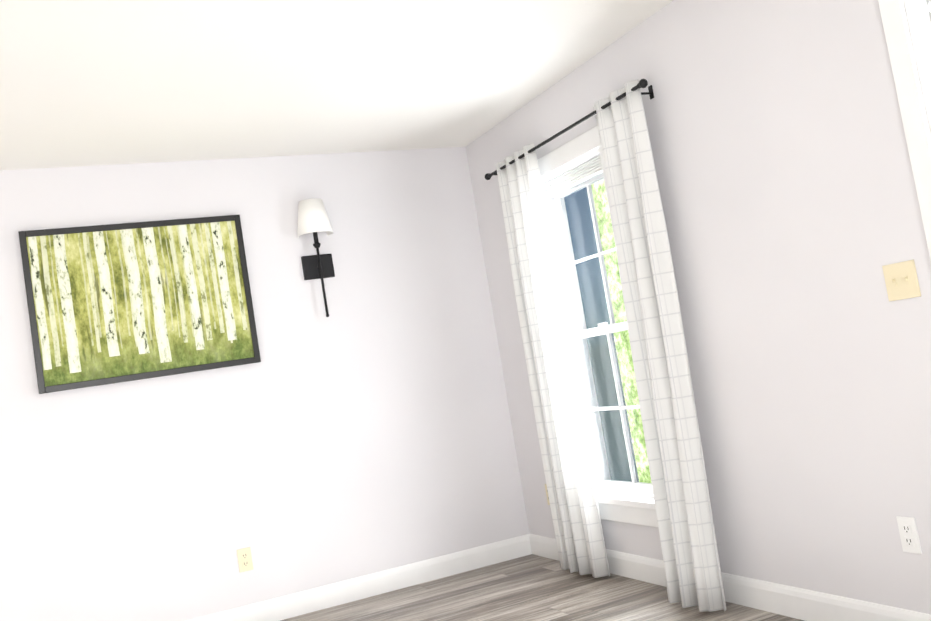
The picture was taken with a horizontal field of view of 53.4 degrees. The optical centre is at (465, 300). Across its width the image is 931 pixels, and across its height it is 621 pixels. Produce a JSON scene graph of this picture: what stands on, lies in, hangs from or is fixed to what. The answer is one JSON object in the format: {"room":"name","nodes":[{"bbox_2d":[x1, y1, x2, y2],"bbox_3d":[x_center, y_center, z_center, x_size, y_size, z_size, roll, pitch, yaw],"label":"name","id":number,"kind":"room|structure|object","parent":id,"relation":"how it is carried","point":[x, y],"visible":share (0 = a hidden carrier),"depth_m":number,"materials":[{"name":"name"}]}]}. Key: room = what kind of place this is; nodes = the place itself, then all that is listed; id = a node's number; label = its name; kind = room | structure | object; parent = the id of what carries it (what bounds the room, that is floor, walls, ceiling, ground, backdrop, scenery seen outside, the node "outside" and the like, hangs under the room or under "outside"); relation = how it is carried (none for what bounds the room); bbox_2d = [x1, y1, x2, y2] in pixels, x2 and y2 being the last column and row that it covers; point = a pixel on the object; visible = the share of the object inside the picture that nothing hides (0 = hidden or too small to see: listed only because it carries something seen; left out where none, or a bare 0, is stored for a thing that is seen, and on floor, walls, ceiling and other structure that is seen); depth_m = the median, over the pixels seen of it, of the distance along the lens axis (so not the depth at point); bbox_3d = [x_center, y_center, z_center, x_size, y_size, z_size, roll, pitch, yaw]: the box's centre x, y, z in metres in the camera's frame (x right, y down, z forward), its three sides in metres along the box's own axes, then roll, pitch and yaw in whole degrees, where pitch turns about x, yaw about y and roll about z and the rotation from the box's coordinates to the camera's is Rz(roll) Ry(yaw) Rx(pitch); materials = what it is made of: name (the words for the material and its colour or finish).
{"room":"living room","nodes":[
{"label":"living room","id":0,"kind":"room"},
{"bbox_2d":[0,147,529,620],"bbox_3d":[-3.372,0.737,3.912,8.140,2.440,0.140,-7,-5,-25],"label":"wall","id":1,"kind":"structure","parent":0,"point":[364,427],"depth_m":4.94,"materials":[{"name":"paint"}]},
{"bbox_2d":[18,215,260,393],"bbox_3d":[-1.629,-0.003,4.700,1.070,0.795,0.035,-7,-5,-25],"label":"picture frame","id":2,"kind":"object","parent":1,"relation":"attached to","point":[115,303],"visible":0.98,"depth_m":4.67,"materials":[{"name":"black"}]},
{"bbox_2d":[237,547,252,572],"bbox_3d":[-1.128,1.328,4.740,0.070,0.115,0.010,-7,-5,-25],"label":"outlet","id":3,"kind":"object","parent":1,"relation":"attached to","point":[244,556],"visible":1,"depth_m":4.74,"materials":[{"name":"beige plastic"}]},
{"bbox_2d":[297,198,334,316],"bbox_3d":[-0.801,-0.226,5.066,0.197,0.647,0.197,-7,-5,-25],"label":"sconce","id":4,"kind":"object","parent":1,"relation":"attached to","point":[313,216],"visible":1,"depth_m":5.05,"materials":[{"name":"black metal"}]},
{"bbox_2d":[186,535,529,620],"bbox_3d":[-3.218,1.879,3.726,8.000,0.115,0.014,-7,-5,-25],"label":"baseboard","id":5,"kind":"structure","parent":1,"relation":"attached to","point":[346,591],"depth_m":4.99,"materials":[{"name":"white wood"}]},
{"bbox_2d":[0,0,672,169],"bbox_3d":[-2.269,-0.946,0.952,8.640,0.080,7.240,-7,-5,-25],"label":"ceiling","id":6,"kind":"structure","parent":0,"point":[96,82],"depth_m":3.84,"materials":[{"name":"paint"}]},
{"bbox_2d":[280,554,803,620],"bbox_3d":[-1.865,1.534,0.764,8.640,0.080,7.240,-7,-5,-25],"label":"floor","id":7,"kind":"structure","parent":0,"point":[531,587],"depth_m":4.44,"materials":[{"name":"wood"}]},
{"bbox_2d":[466,0,930,613],"bbox_3d":[1.590,-0.176,2.533,0.140,2.440,6.600,-7,-5,-25],"label":"wall","id":8,"kind":"structure","parent":0,"point":[788,192],"depth_m":3.36,"materials":[{"name":"paint"}]},
{"bbox_2d":[545,484,549,504],"bbox_3d":[0.464,1.078,5.127,0.010,0.115,0.070,-7,-5,-25],"label":"outlet","id":9,"kind":"object","parent":8,"relation":"attached to","point":[547,494],"visible":0.42,"depth_m":5.14,"materials":[{"name":"beige plastic"}]},
{"bbox_2d":[537,126,657,526],"bbox_3d":[0.679,0.148,4.543,0.175,1.855,0.880,-7,-5,-25],"label":"window","id":10,"kind":"structure","parent":8,"relation":"in","point":[632,502],"depth_m":4.65,"materials":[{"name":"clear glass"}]},
{"bbox_2d":[485,79,725,611],"bbox_3d":[0.599,0.249,4.382,0.199,2.173,1.532,-7,-5,-25],"label":"curtains","id":11,"kind":"object","parent":8,"relation":"attached to","point":[692,570],"visible":1,"depth_m":3.98,"materials":[{"name":"white fabric"}]},
{"bbox_2d":[526,534,930,620],"bbox_3d":[0.986,1.217,4.035,0.014,0.115,2.960,-7,-5,-25],"label":"baseboard","id":12,"kind":"structure","parent":8,"relation":"attached to","point":[796,602],"depth_m":3.57,"materials":[{"name":"white wood"}]},
{"bbox_2d":[882,260,920,300],"bbox_3d":[1.354,-0.060,2.886,0.018,0.115,0.118,-7,-5,-25],"label":"switch plate","id":13,"kind":"object","parent":8,"relation":"attached to","point":[901,280],"visible":1,"depth_m":2.88,"materials":[{"name":"beige plastic"}]},
{"bbox_2d":[878,0,930,260],"bbox_3d":[1.796,-0.088,2.093,0.158,2.135,1.550,-7,-5,-25],"label":"door frame","id":14,"kind":"structure","parent":8,"relation":"attached to","point":[907,27],"depth_m":2.76,"materials":[{"name":"white"}]},
{"bbox_2d":[896,516,921,553],"bbox_3d":[1.422,0.754,2.973,0.010,0.115,0.070,-7,-5,-25],"label":"outlet","id":15,"kind":"object","parent":8,"relation":"attached to","point":[909,535],"visible":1,"depth_m":2.97,"materials":[{"name":"white plastic"}]},
{"bbox_2d":[926,0,930,20],"bbox_3d":[1.572,-0.015,2.535,0.028,1.930,0.334,-7,-5,-25],"label":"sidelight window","id":16,"kind":"structure","parent":8,"relation":"in","point":[929,4],"depth_m":2.75,"materials":[{"name":"glass"}]},
{"label":"outside","id":17,"kind":"structure","parent":0,"visible":0},
{"bbox_2d":[591,179,650,482],"bbox_3d":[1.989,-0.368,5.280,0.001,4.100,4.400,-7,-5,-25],"label":"tree","id":18,"kind":"object","parent":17,"point":[628,388],"depth_m":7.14,"materials":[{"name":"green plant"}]}
]}

